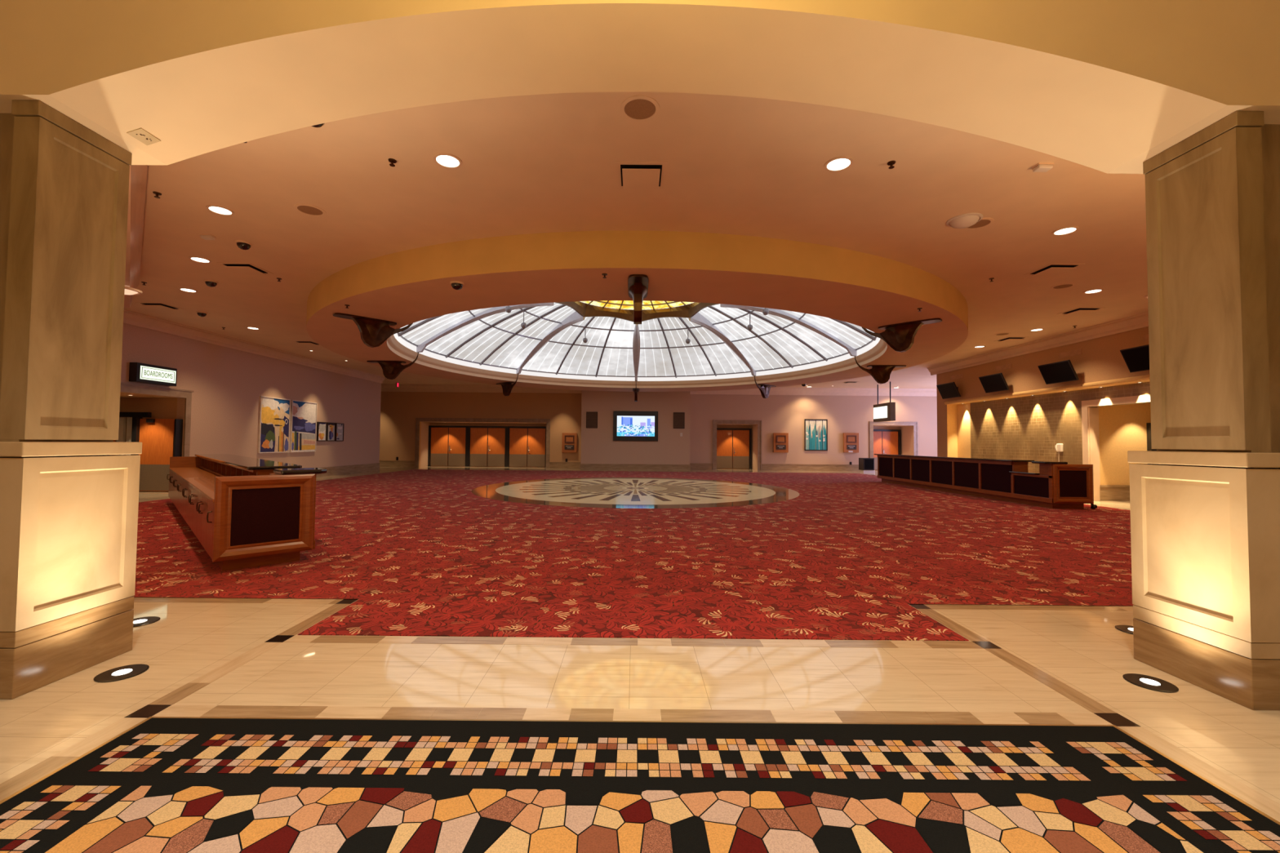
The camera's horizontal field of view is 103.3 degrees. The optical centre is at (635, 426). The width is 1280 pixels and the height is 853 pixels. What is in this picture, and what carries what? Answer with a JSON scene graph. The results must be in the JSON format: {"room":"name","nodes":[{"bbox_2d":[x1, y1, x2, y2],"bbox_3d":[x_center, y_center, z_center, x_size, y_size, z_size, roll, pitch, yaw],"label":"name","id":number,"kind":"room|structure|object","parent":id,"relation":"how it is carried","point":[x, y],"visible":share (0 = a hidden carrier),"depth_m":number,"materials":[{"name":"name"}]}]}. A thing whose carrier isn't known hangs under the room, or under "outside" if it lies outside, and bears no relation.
{"room":"theater lobby","nodes":[
{"label":"theater lobby","id":0,"kind":"room"},
{"bbox_2d":[115,392,177,441],"bbox_3d":[-16.078,0.241,11.869,5.850,3.000,5.750,1,-2,0],"label":"wall","id":1,"kind":"structure","parent":0,"point":[161,407],"depth_m":14.52,"materials":[{"name":"beige paint"}]},
{"bbox_2d":[113,417,132,455],"bbox_3d":[-14.742,0.785,14.393,0.930,2.100,0.070,1,-2,0],"label":"trim","id":2,"kind":"structure","parent":1,"relation":"attached to","point":[122,431],"depth_m":14.38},
{"bbox_2d":[120,323,381,467],"bbox_3d":[-15.897,-0.390,18.618,6.000,4.700,14.000,1,-2,0],"label":"wall","id":3,"kind":"structure","parent":0,"point":[227,384],"depth_m":16.84,"materials":[{"name":"paint"}]},
{"bbox_2d":[119,412,182,491],"bbox_3d":[-14.282,0.715,14.266,2.654,2.240,0.251,1,-2,-4],"label":"door","id":4,"kind":"structure","parent":3,"relation":"in","point":[161,439],"depth_m":14.26,"materials":[{"name":"brown wood"}]},
{"bbox_2d":[128,362,177,386],"bbox_3d":[-12.786,-1.375,13.453,0.205,0.490,1.130,1,-2,0],"label":"sign","id":5,"kind":"object","parent":3,"relation":"attached to","point":[139,372],"visible":1,"depth_m":13.30,"materials":[{"name":"black metal"}]},
{"bbox_2d":[120,382,193,456],"bbox_3d":[-12.874,0.360,13.132,0.060,2.900,3.080,1,-2,0],"label":"trim","id":6,"kind":"structure","parent":3,"relation":"attached to","point":[125,387],"depth_m":14.21,"materials":[{"name":"stone"}]},
{"bbox_2d":[123,309,385,383],"bbox_3d":[-12.768,-2.556,18.839,0.220,0.300,13.700,1,-2,0],"label":"trim","id":7,"kind":"structure","parent":3,"relation":"attached to","point":[131,317],"depth_m":16.01,"materials":[{"name":"paint"}]},
{"bbox_2d":[257,395,290,453],"bbox_3d":[-12.870,-0.045,18.087,0.060,1.970,1.500,1,-2,0],"label":"painting","id":8,"kind":"object","parent":3,"relation":"attached to","point":[274,413],"visible":1,"depth_m":18.03,"materials":[{"name":"paper"}]},
{"bbox_2d":[288,400,317,452],"bbox_3d":[-12.871,0.006,19.666,0.060,1.970,1.480,1,-2,0],"label":"painting","id":9,"kind":"object","parent":3,"relation":"attached to","point":[303,425],"visible":1,"depth_m":19.61,"materials":[{"name":"paper"}]},
{"bbox_2d":[315,422,327,440],"bbox_3d":[-12.867,0.207,20.780,0.070,0.780,0.560,1,-2,0],"label":"painting","id":10,"kind":"object","parent":3,"relation":"attached to","point":[321,426],"visible":1,"depth_m":20.74,"materials":[{"name":"paper"}]},
{"bbox_2d":[326,422,335,440],"bbox_3d":[-12.867,0.227,21.400,0.070,0.780,0.560,1,-2,0],"label":"painting","id":11,"kind":"object","parent":3,"relation":"attached to","point":[331,427],"visible":1,"depth_m":21.40,"materials":[{"name":"paper"}]},
{"bbox_2d":[335,422,343,440],"bbox_3d":[-12.868,0.247,22.020,0.070,0.780,0.560,1,-2,0],"label":"painting","id":12,"kind":"object","parent":3,"relation":"attached to","point":[339,427],"visible":1,"depth_m":21.99,"materials":[{"name":"paper"}]},
{"bbox_2d":[315,462,380,477],"bbox_3d":[-12.894,1.851,20.107,0.045,0.370,10.880,1,-2,0],"label":"baseboard","id":13,"kind":"structure","parent":3,"relation":"attached to","point":[336,470],"depth_m":22.86,"materials":[{"name":"wood"}]},
{"bbox_2d":[379,391,582,466],"bbox_3d":[-10.930,-0.014,28.912,16.140,4.700,0.200,1,-2,0],"label":"wall","id":14,"kind":"structure","parent":0,"point":[399,411],"depth_m":28.84,"materials":[{"name":"beige paint"}]},
{"bbox_2d":[414,417,550,468],"bbox_3d":[-8.664,0.942,28.757,7.650,2.820,0.050,1,-2,0],"label":"trim","id":15,"kind":"structure","parent":14,"relation":"attached to","point":[418,420],"depth_m":28.78,"materials":[{"name":"stone"}]},
{"bbox_2d":[561,432,577,452],"bbox_3d":[-3.714,0.920,28.674,0.840,1.110,0.170,1,-2,0],"label":"box","id":16,"kind":"object","parent":14,"relation":"attached to","point":[569,442],"visible":1,"depth_m":28.62,"materials":[{"name":"brown wood"}]},
{"bbox_2d":[379,460,859,471],"bbox_3d":[-0.019,2.211,27.771,38.000,0.370,1.945,1,-2,0],"label":"baseboard","id":17,"kind":"structure","parent":14,"relation":"attached to","point":[584,467],"depth_m":28.71,"materials":[{"name":"wood"}]},
{"bbox_2d":[381,383,937,396],"bbox_3d":[0.018,-2.074,28.739,38.000,0.400,0.286,1,-2,0],"label":"trim","id":18,"kind":"structure","parent":14,"relation":"attached to","point":[384,387],"depth_m":28.74,"materials":[{"name":"paint"}]},
{"bbox_2d":[420,422,546,466],"bbox_3d":[-8.663,0.881,29.685,7.610,3.000,1.400,1,-2,0],"label":"wall","id":19,"kind":"structure","parent":0,"point":[424,425],"depth_m":30.00,"materials":[{"name":"paint"}]},
{"bbox_2d":[427,425,467,466],"bbox_3d":[-11.106,1.163,30.083,2.330,2.420,0.183,1,-2,0],"label":"door","id":20,"kind":"structure","parent":19,"relation":"in","point":[447,445],"depth_m":30.07,"materials":[{"name":"brown wood"}]},
{"bbox_2d":[466,426,506,466],"bbox_3d":[-8.771,1.183,30.083,2.340,2.420,0.183,1,-2,0],"label":"door","id":21,"kind":"structure","parent":19,"relation":"in","point":[486,445],"depth_m":30.07,"materials":[{"name":"brown wood"}]},
{"bbox_2d":[506,426,546,466],"bbox_3d":[-6.406,1.204,30.083,2.390,2.420,0.183,1,-2,0],"label":"door","id":22,"kind":"structure","parent":19,"relation":"in","point":[526,447],"depth_m":30.07,"materials":[{"name":"brown wood"}]},
{"bbox_2d":[581,390,689,464],"bbox_3d":[0.029,0.052,27.963,5.780,4.700,2.100,1,-2,0],"label":"wall","id":23,"kind":"structure","parent":0,"point":[598,446],"depth_m":26.90,"materials":[{"name":"paint"}]},
{"bbox_2d":[586,411,597,427],"bbox_3d":[-2.295,-0.348,26.907,0.604,0.864,0.036,1,-2,0],"label":"speaker","id":24,"kind":"object","parent":23,"relation":"in","point":[591,417],"visible":1,"depth_m":26.89,"materials":[{"name":"fabric"}]},
{"bbox_2d":[613,411,657,441],"bbox_3d":[0.028,-0.021,26.872,2.380,1.581,0.085,1,-2,0],"label":"display screen","id":25,"kind":"object","parent":23,"relation":"attached to","point":[627,425],"visible":1,"depth_m":26.83,"materials":[{"name":"black plastic"}]},
{"bbox_2d":[673,412,684,428],"bbox_3d":[2.330,-0.319,26.907,0.604,0.864,0.036,1,-2,0],"label":"speaker","id":26,"kind":"object","parent":23,"relation":"in","point":[678,417],"visible":1,"depth_m":26.89,"materials":[{"name":"fabric"}]},
{"bbox_2d":[124,91,1148,388],"bbox_3d":[0.023,-2.624,17.914,40.000,0.001,28.360,1,-2,0],"label":"ceiling","id":27,"kind":"structure","parent":0,"point":[540,163],"depth_m":6.68,"materials":[{"name":"paint"}]},
{"bbox_2d":[135,302,182,310],"bbox_3d":[-11.441,-2.882,12.187,0.600,0.055,0.600,1,-2,0],"label":"ceiling vent","id":28,"kind":"object","parent":27,"relation":"in","point":[157,305],"visible":1,"depth_m":12.07,"materials":[{"name":"metal"}]},
{"bbox_2d":[188,256,211,262],"bbox_3d":[-7.753,-2.973,9.024,0.310,0.012,0.310,1,-2,0],"label":"recessed light","id":29,"kind":"object","parent":27,"relation":"in","point":[197,259],"visible":1,"depth_m":9.02,"materials":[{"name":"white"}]},
{"bbox_2d":[204,279,217,287],"bbox_3d":[-8.597,-2.888,10.261,0.220,0.116,0.220,1,-2,0],"label":"dome camera","id":30,"kind":"object","parent":27,"relation":"attached to","point":[211,283],"visible":1,"depth_m":10.21,"materials":[{"name":"paint"}]},
{"bbox_2d":[205,204,234,215],"bbox_3d":[-5.791,-3.019,7.068,0.310,0.012,0.310,1,-2,0],"label":"recessed light","id":31,"kind":"object","parent":27,"relation":"in","point":[220,210],"visible":1,"depth_m":7.06,"materials":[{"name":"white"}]},
{"bbox_2d":[235,240,252,249],"bbox_3d":[-6.366,-2.934,8.231,0.220,0.116,0.220,1,-2,0],"label":"dome camera","id":32,"kind":"object","parent":27,"relation":"attached to","point":[243,245],"visible":1,"depth_m":8.17,"materials":[{"name":"paint"}]},
{"bbox_2d":[216,262,273,275],"bbox_3d":[-7.274,-2.933,9.461,0.600,0.055,0.600,1,-2,0],"label":"ceiling vent","id":33,"kind":"object","parent":27,"relation":"in","point":[245,268],"visible":1,"depth_m":9.35,"materials":[{"name":"metal"}]},
{"bbox_2d":[293,340,319,345],"bbox_3d":[-10.768,-2.732,16.661,0.600,0.055,0.600,1,-2,0],"label":"ceiling vent","id":34,"kind":"object","parent":27,"relation":"in","point":[304,343],"visible":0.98,"depth_m":16.56,"materials":[{"name":"metal"}]},
{"bbox_2d":[293,203,326,216],"bbox_3d":[-4.522,-3.009,7.043,0.380,0.010,0.380,1,-2,0],"label":"ceiling speaker","id":35,"kind":"object","parent":27,"relation":"attached to","point":[307,209],"visible":1,"depth_m":7.04},
{"bbox_2d":[297,205,322,215],"bbox_3d":[-4.522,-3.009,7.043,0.300,0.001,0.300,1,-2,0],"label":"grille","id":36,"kind":"object","parent":35,"relation":"attached to","point":[306,209],"depth_m":7.04,"materials":[{"name":"brown metal"}]},
{"bbox_2d":[433,152,462,168],"bbox_3d":[-2.135,-3.028,5.771,0.310,0.012,0.310,1,-2,0],"label":"recessed light","id":37,"kind":"object","parent":27,"relation":"in","point":[446,160],"visible":1,"depth_m":5.76,"materials":[{"name":"paint"}]},
{"bbox_2d":[620,95,659,122],"bbox_3d":[0.047,-3.040,4.849,0.380,0.010,0.380,1,-2,0],"label":"ceiling speaker","id":38,"kind":"object","parent":27,"relation":"attached to","point":[639,108],"visible":1,"depth_m":4.84,"materials":[{"name":"paint"}]},
{"bbox_2d":[624,98,655,119],"bbox_3d":[0.047,-3.040,4.849,0.300,0.001,0.300,1,-2,0],"label":"grille","id":39,"kind":"object","parent":38,"relation":"attached to","point":[638,108],"depth_m":4.85,"materials":[{"name":"brown metal"}]},
{"bbox_2d":[614,160,667,188],"bbox_3d":[0.071,-2.978,6.050,0.600,0.055,0.600,1,-2,0],"label":"ceiling vent","id":40,"kind":"object","parent":27,"relation":"in","point":[629,174],"visible":1,"depth_m":5.95,"materials":[{"name":"metal"}]},
{"bbox_2d":[824,155,853,172],"bbox_3d":[2.319,-2.989,5.767,0.310,0.012,0.310,1,-2,0],"label":"recessed light","id":41,"kind":"object","parent":27,"relation":"in","point":[840,163],"visible":1,"depth_m":5.76,"materials":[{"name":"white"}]},
{"bbox_2d":[873,381,895,422],"bbox_3d":[12.857,-1.254,26.158,0.270,1.980,1.800,1,-2,0],"label":"hanging sign","id":42,"kind":"object","parent":27,"relation":"hanging from","point":[882,412],"visible":1,"depth_m":25.81,"materials":[{"name":"black metal"}]},
{"bbox_2d":[946,213,982,228],"bbox_3d":[4.664,-2.880,7.168,0.440,0.100,0.440,1,-2,0],"label":"dome","id":43,"kind":"object","parent":27,"relation":"attached to","point":[967,220],"visible":1,"depth_m":7.08,"materials":[{"name":"white plastic"}]},
{"bbox_2d":[964,217,994,229],"bbox_3d":[4.937,-2.918,7.288,0.380,0.010,0.380,1,-2,0],"label":"ceiling speaker","id":44,"kind":"object","parent":27,"relation":"attached to","point":[984,222],"visible":0.66,"depth_m":7.29},
{"bbox_2d":[968,219,991,228],"bbox_3d":[4.937,-2.918,7.288,0.300,0.001,0.300,1,-2,0],"label":"grille","id":45,"kind":"object","parent":44,"relation":"attached to","point":[981,223],"depth_m":7.29,"materials":[{"name":"brown metal"}]},
{"bbox_2d":[994,336,1027,342],"bbox_3d":[11.226,-2.588,15.108,0.600,0.055,0.600,1,-2,0],"label":"ceiling vent","id":46,"kind":"object","parent":27,"relation":"in","point":[1009,339],"visible":1,"depth_m":15.00,"materials":[{"name":"metal"}]},
{"bbox_2d":[1031,162,1053,172],"bbox_3d":[4.642,-2.947,5.763,0.170,0.055,0.110,1,-2,0],"label":"detector","id":47,"kind":"object","parent":27,"relation":"attached to","point":[1040,166],"visible":1,"depth_m":5.72,"materials":[{"name":"paint"}]},
{"bbox_2d":[1024,262,1084,275],"bbox_3d":[7.558,-2.813,9.139,0.600,0.055,0.600,1,-2,0],"label":"ceiling vent","id":48,"kind":"object","parent":27,"relation":"in","point":[1052,268],"visible":1,"depth_m":9.05,"materials":[{"name":"metal"}]},
{"bbox_2d":[1050,283,1075,289],"bbox_3d":[8.533,-2.796,10.096,0.380,0.010,0.380,1,-2,0],"label":"ceiling speaker","id":49,"kind":"object","parent":27,"relation":"attached to","point":[1064,286],"visible":1,"depth_m":10.08},
{"bbox_2d":[1053,284,1072,288],"bbox_3d":[8.533,-2.796,10.096,0.300,0.001,0.300,1,-2,0],"label":"grille","id":50,"kind":"object","parent":49,"relation":"attached to","point":[1066,285],"depth_m":10.08,"materials":[{"name":"brown metal"}]},
{"bbox_2d":[1051,226,1079,235],"bbox_3d":[6.372,-2.898,7.501,0.310,0.012,0.310,1,-2,0],"label":"recessed light","id":51,"kind":"object","parent":27,"relation":"in","point":[1066,230],"visible":1,"depth_m":7.49,"materials":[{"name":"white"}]},
{"bbox_2d":[1057,306,1105,315],"bbox_3d":[10.480,-2.698,11.900,0.600,0.055,0.600,1,-2,0],"label":"ceiling vent","id":52,"kind":"object","parent":27,"relation":"in","point":[1080,310],"visible":1,"depth_m":11.79,"materials":[{"name":"metal"}]},
{"bbox_2d":[306,230,968,391],"bbox_3d":[0.051,-2.374,16.815,18.400,0.570,18.400,1,-2,0],"label":"ceiling","id":53,"kind":"structure","parent":0,"point":[869,291],"depth_m":8.83,"materials":[{"name":"paint"}]},
{"bbox_2d":[333,312,413,347],"bbox_3d":[-5.663,-2.333,11.096,0.340,1.219,1.680,-1,-3,45],"label":"bracket","id":54,"kind":"object","parent":53,"relation":"attached to","point":[374,332],"visible":0.84,"depth_m":10.96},
{"bbox_2d":[366,351,418,379],"bbox_3d":[-8.031,-2.170,16.806,1.680,1.219,0.340,1,-2,0],"label":"bracket","id":55,"kind":"object","parent":53,"relation":"attached to","point":[391,369],"visible":0.95,"depth_m":16.73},
{"bbox_2d":[449,280,464,289],"bbox_3d":[-2.956,-2.328,8.404,0.220,0.116,0.220,1,-2,0],"label":"dome camera","id":56,"kind":"object","parent":53,"relation":"attached to","point":[456,285],"visible":1,"depth_m":8.34,"materials":[{"name":"paint"}]},
{"bbox_2d":[496,373,518,395],"bbox_3d":[-5.666,-1.965,22.517,1.680,1.219,0.340,-1,-3,45],"label":"bracket","id":57,"kind":"object","parent":53,"relation":"attached to","point":[507,387],"visible":0.92,"depth_m":22.41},
{"bbox_2d":[393,300,879,381],"bbox_3d":[0.062,-3.685,16.857,14.610,2.573,14.611,1,-2,-6],"label":"skylight","id":58,"kind":"object","parent":53,"relation":"attached to","point":[722,345],"visible":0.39,"depth_m":19.98,"materials":[{"name":"white glass"}]},
{"bbox_2d":[754,375,776,398],"bbox_3d":[5.760,-1.864,22.517,0.340,1.219,1.680,-1,-3,45],"label":"bracket","id":59,"kind":"object","parent":58,"relation":"attached to","point":[764,388],"visible":0.91,"depth_m":22.41,"materials":[{"name":"brown metal"}]},
{"bbox_2d":[627,274,648,324],"bbox_3d":[0.051,-2.359,8.731,0.340,1.219,1.680,1,-2,0],"label":"bracket","id":60,"kind":"object","parent":53,"relation":"attached to","point":[637,284],"visible":0.94,"depth_m":8.38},
{"bbox_2d":[854,355,906,383],"bbox_3d":[8.128,-2.027,16.806,1.680,1.219,0.340,1,-2,0],"label":"bracket","id":61,"kind":"object","parent":53,"relation":"attached to","point":[881,374],"visible":0.91,"depth_m":16.73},
{"bbox_2d":[861,318,942,352],"bbox_3d":[5.763,-2.232,11.096,1.680,1.219,0.340,-1,-3,45],"label":"bracket","id":62,"kind":"object","parent":53,"relation":"attached to","point":[900,337],"visible":0.85,"depth_m":10.96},
{"bbox_2d":[0,0,1279,173],"bbox_3d":[0.025,-2.893,3.360,18.000,2.000,0.750,1,-2,0],"label":"arch","id":63,"kind":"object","parent":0,"point":[1108,86],"depth_m":3.10,"materials":[{"name":"paint"}]},
{"bbox_2d":[126,127,160,145],"bbox_3d":[-3.312,-1.955,3.414,0.097,0.037,0.140,1,-2,0],"label":"plate","id":64,"kind":"object","parent":63,"relation":"attached to","point":[141,135],"visible":1,"depth_m":3.41,"materials":[{"name":"brown metal"}]},
{"bbox_2d":[0,466,1279,804],"bbox_3d":[-0.017,1.978,12.943,40.000,0.120,38.000,1,-2,0],"label":"floor","id":65,"kind":"structure","parent":0,"point":[1084,651],"depth_m":3.22,"materials":[{"name":"beige stone"}]},
{"bbox_2d":[0,99,142,699],"bbox_3d":[-3.752,-0.177,3.299,0.414,3.500,0.715,1,-2,0],"label":"pillar","id":66,"kind":"structure","parent":65,"relation":"on","point":[68,525],"depth_m":3.15,"materials":[{"name":"stone"}]},
{"bbox_2d":[93,664,149,682],"bbox_3d":[-3.274,1.572,3.230,0.250,0.009,0.250,1,-2,0],"label":"uplight","id":67,"kind":"object","parent":65,"relation":"on","point":[108,676],"visible":1,"depth_m":3.22,"materials":[{"name":"black metal"}]},
{"bbox_2d":[133,616,159,627],"bbox_3d":[-4.044,1.594,4.130,0.250,0.009,0.250,1,-2,0],"label":"uplight","id":68,"kind":"object","parent":65,"relation":"on","point":[149,620],"visible":0.72,"depth_m":4.14,"materials":[{"name":"black metal"}]},
{"bbox_2d":[133,469,1133,640],"bbox_3d":[0.058,1.989,15.214,23.350,0.006,22.660,1,-2,0],"label":"floor","id":69,"kind":"structure","parent":65,"relation":"on","point":[421,553],"depth_m":6.39,"materials":[{"name":"red carpet"}]},
{"bbox_2d":[166,453,327,570],"bbox_3d":[-7.372,1.160,9.051,8.850,1.135,1.147,-1,-3,45],"label":"counter","id":70,"kind":"object","parent":69,"relation":"on","point":[245,512],"depth_m":6.06,"materials":[{"name":"brown wood"}]},
{"bbox_2d":[471,477,799,508],"bbox_3d":[0.012,2.031,16.673,10.280,0.002,10.280,1,-2,0],"label":"medallion","id":71,"kind":"object","parent":69,"relation":"on","point":[590,492],"visible":1,"depth_m":15.08,"materials":[{"name":"beige stone"}]},
{"bbox_2d":[874,453,1093,508],"bbox_3d":[10.380,1.554,16.411,1.147,1.135,8.800,1,-2,0],"label":"counter","id":72,"kind":"object","parent":69,"relation":"on","point":[1056,484],"depth_m":13.94,"materials":[{"name":"brown wood"}]},
{"bbox_2d":[1008,471,1039,475],"bbox_3d":[10.120,1.189,12.931,0.500,0.035,0.880,1,-2,0],"label":"shelf","id":73,"kind":"object","parent":72,"relation":"attached to","point":[1012,473],"depth_m":13.01,"materials":[{"name":"black stone"}]},
{"bbox_2d":[0,716,1279,852],"bbox_3d":[-0.013,1.517,0.730,5.160,0.014,3.957,1,-2,0],"label":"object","id":74,"kind":"structure","parent":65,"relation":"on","point":[162,784],"depth_m":2.16,"materials":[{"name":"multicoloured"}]},
{"bbox_2d":[0,597,1279,822],"bbox_3d":[-0.014,1.573,2.113,17.998,0.012,5.325,1,-2,0],"label":"floor border","id":75,"kind":"object","parent":65,"relation":"on","point":[162,707],"visible":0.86,"depth_m":2.82,"materials":[{"name":"beige stone"}]},
{"bbox_2d":[858,457,875,472],"bbox_3d":[12.736,2.119,27.797,0.660,0.780,0.606,1,-2,0],"label":"trash can","id":76,"kind":"object","parent":65,"relation":"on","point":[865,464],"visible":0.99,"depth_m":27.51,"materials":[{"name":"black plastic"}]},
{"bbox_2d":[1115,625,1133,634],"bbox_3d":[4.085,1.665,4.130,0.250,0.009,0.250,1,-2,0],"label":"uplight","id":77,"kind":"object","parent":65,"relation":"on","point":[1125,628],"visible":0.35,"depth_m":4.16,"materials":[{"name":"black metal"}]},
{"bbox_2d":[1122,673,1178,693],"bbox_3d":[3.276,1.629,3.220,0.250,0.009,0.250,1,-2,0],"label":"uplight","id":78,"kind":"object","parent":65,"relation":"on","point":[1135,679],"visible":1,"depth_m":3.21,"materials":[{"name":"black metal"}]},
{"bbox_2d":[1127,111,1279,710],"bbox_3d":[3.754,-0.111,3.299,0.414,3.500,0.715,1,-2,0],"label":"pillar","id":79,"kind":"structure","parent":65,"relation":"on","point":[1205,539],"depth_m":3.13,"materials":[{"name":"stone"}]},
{"bbox_2d":[0,112,1279,468],"bbox_3d":[0.001,-0.142,3.336,18.000,3.500,0.540,1,-2,0],"label":"wall","id":80,"kind":"structure","parent":0,"point":[1270,133],"depth_m":3.10,"materials":[{"name":"beige paint"}]},
{"bbox_2d":[716,423,756,470],"bbox_3d":[5.806,1.009,29.685,2.730,3.000,1.400,1,-2,0],"label":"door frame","id":81,"kind":"structure","parent":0,"point":[753,427],"depth_m":29.92,"materials":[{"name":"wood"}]},
{"bbox_2d":[716,427,751,469],"bbox_3d":[5.799,1.312,30.083,2.220,2.420,0.183,1,-2,0],"label":"door","id":82,"kind":"structure","parent":81,"relation":"in","point":[734,446],"depth_m":30.07,"materials":[{"name":"brown wood"}]},
{"bbox_2d":[689,394,937,470],"bbox_3d":[10.959,0.179,28.912,16.080,4.700,0.200,1,-2,0],"label":"wall","id":83,"kind":"structure","parent":0,"point":[777,413],"depth_m":28.83,"materials":[{"name":"paint"}]},
{"bbox_2d":[712,419,761,470],"bbox_3d":[5.806,1.059,28.758,2.770,2.840,0.050,1,-2,0],"label":"trim","id":84,"kind":"structure","parent":83,"relation":"attached to","point":[715,422],"depth_m":28.76,"materials":[{"name":"stone"}]},
{"bbox_2d":[773,432,788,453],"bbox_3d":[8.255,0.920,28.678,0.840,1.110,0.170,1,-2,0],"label":"box","id":85,"kind":"object","parent":83,"relation":"attached to","point":[780,440],"visible":1,"depth_m":28.62,"materials":[{"name":"brown wood"}]},
{"bbox_2d":[804,418,827,450],"bbox_3d":[10.281,0.478,28.773,1.296,1.785,0.060,1,-2,0],"label":"painting","id":86,"kind":"object","parent":83,"relation":"attached to","point":[815,431],"visible":1,"depth_m":28.76,"materials":[{"name":"teal paper"}]},
{"bbox_2d":[843,432,858,452],"bbox_3d":[12.243,0.920,28.679,0.840,1.110,0.170,1,-2,0],"label":"box","id":87,"kind":"object","parent":83,"relation":"attached to","point":[851,440],"visible":1,"depth_m":28.62,"materials":[{"name":"brown wood"}]},
{"bbox_2d":[869,421,918,457],"bbox_3d":[14.691,1.137,28.758,2.740,2.840,0.050,1,-2,0],"label":"trim","id":88,"kind":"structure","parent":83,"relation":"attached to","point":[872,424],"depth_m":28.78,"materials":[{"name":"stone"}]},
{"bbox_2d":[873,425,911,454],"bbox_3d":[14.691,1.087,29.685,2.700,3.000,1.400,1,-2,0],"label":"wall","id":89,"kind":"structure","parent":0,"point":[905,430],"depth_m":29.71,"materials":[{"name":"paint"}]},
{"bbox_2d":[873,429,901,470],"bbox_3d":[14.688,1.390,30.083,2.160,2.420,0.183,1,-2,0],"label":"door","id":90,"kind":"structure","parent":89,"relation":"in","point":[884,442],"depth_m":30.09,"materials":[{"name":"brown wood"}]},
{"bbox_2d":[936,326,1151,484],"bbox_3d":[15.653,-0.235,14.820,6.700,4.700,11.600,1,-2,0],"label":"wall","id":91,"kind":"structure","parent":0,"point":[1101,359],"depth_m":14.16,"materials":[{"name":"beige paint"}]},
{"bbox_2d":[936,382,960,399],"bbox_3d":[12.090,-1.372,19.408,0.446,0.562,1.060,1,-2,0],"label":"television","id":92,"kind":"object","parent":91,"relation":"attached to","point":[948,390],"visible":1,"depth_m":19.33,"materials":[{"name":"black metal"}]},
{"bbox_2d":[978,373,1009,392],"bbox_3d":[12.091,-1.451,16.959,0.446,0.562,1.060,1,-2,0],"label":"television","id":93,"kind":"object","parent":91,"relation":"attached to","point":[994,382],"visible":1,"depth_m":16.90,"materials":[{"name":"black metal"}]},
{"bbox_2d":[995,363,1012,371],"bbox_3d":[12.312,-1.977,16.926,0.012,0.160,0.760,1,-2,0],"label":"wall plate","id":94,"kind":"object","parent":91,"relation":"attached to","point":[1006,366],"visible":1,"depth_m":16.90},
{"bbox_2d":[926,311,1148,375],"bbox_3d":[12.212,-2.459,15.041,0.220,0.300,11.900,1,-2,0],"label":"trim","id":95,"kind":"structure","parent":91,"relation":"attached to","point":[1141,320],"depth_m":14.76,"materials":[{"name":"paint"}]},
{"bbox_2d":[944,374,1150,404],"bbox_3d":[12.630,-1.101,14.547,0.760,0.120,11.000,1,-2,0],"label":"trim","id":96,"kind":"structure","parent":91,"relation":"attached to","point":[1135,380],"depth_m":14.65,"materials":[{"name":"paint"}]},
{"bbox_2d":[1037,360,1079,384],"bbox_3d":[12.092,-1.534,14.390,0.446,0.562,1.060,1,-2,0],"label":"television","id":97,"kind":"object","parent":91,"relation":"attached to","point":[1063,371],"visible":1,"depth_m":14.33,"materials":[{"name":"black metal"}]},
{"bbox_2d":[1058,348,1082,358],"bbox_3d":[12.313,-2.061,14.327,0.012,0.160,0.760,1,-2,0],"label":"wall plate","id":98,"kind":"object","parent":91,"relation":"attached to","point":[1077,352],"visible":1,"depth_m":14.30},
{"bbox_2d":[1099,484,1129,501],"bbox_3d":[14.859,1.866,14.079,3.850,0.440,0.045,1,-2,0],"label":"baseboard","id":99,"kind":"structure","parent":91,"relation":"attached to","point":[1108,492],"depth_m":14.07,"materials":[{"name":"stone"}]},
{"bbox_2d":[1120,344,1149,372],"bbox_3d":[12.092,-1.616,11.862,0.446,0.562,1.060,1,-2,0],"label":"television","id":100,"kind":"object","parent":91,"relation":"attached to","point":[1136,358],"visible":0.41,"depth_m":12.08,"materials":[{"name":"black plastic"}]},
{"bbox_2d":[1146,422,1158,464],"bbox_3d":[14.401,0.541,14.079,0.190,1.280,0.130,1,-2,0],"label":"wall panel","id":101,"kind":"object","parent":91,"relation":"attached to","point":[1148,424],"visible":0.21,"depth_m":14.09,"materials":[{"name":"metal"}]},
{"bbox_2d":[946,382,1150,471],"bbox_3d":[12.621,0.518,14.469,0.650,3.120,10.950,1,-2,0],"label":"tiled wall","id":102,"kind":"structure","parent":0,"point":[1028,428],"depth_m":16.38,"materials":[{"name":"beige tile"}]},
{"bbox_2d":[1081,394,1160,501],"bbox_3d":[12.805,0.638,13.190,0.300,2.800,2.260,1,-2,0],"label":"trim","id":103,"kind":"structure","parent":102,"relation":"attached to","point":[1090,415],"depth_m":14.12,"materials":[{"name":"paint"}]},
{"bbox_3d":[-8.769,-0.673,7.898,8.850,4.700,8.850,1,-2,0],"label":"wall","id":104,"kind":"structure","parent":0,"visible":0},
{"bbox_2d":[124,286,142,294],"bbox_3d":[-8.734,-2.301,8.603,0.520,0.080,0.520,1,-2,0],"label":"lamp","id":105,"kind":"object","parent":104,"relation":"attached to","point":[128,291],"visible":0.36,"depth_m":8.61,"materials":[{"name":"glass"}]},
{"bbox_2d":[124,164,147,307],"bbox_3d":[-7.314,-2.709,7.181,7.538,0.650,0.470,-1,-3,45],"label":"trim","id":106,"kind":"structure","parent":104,"relation":"attached to","point":[138,173],"depth_m":6.62,"materials":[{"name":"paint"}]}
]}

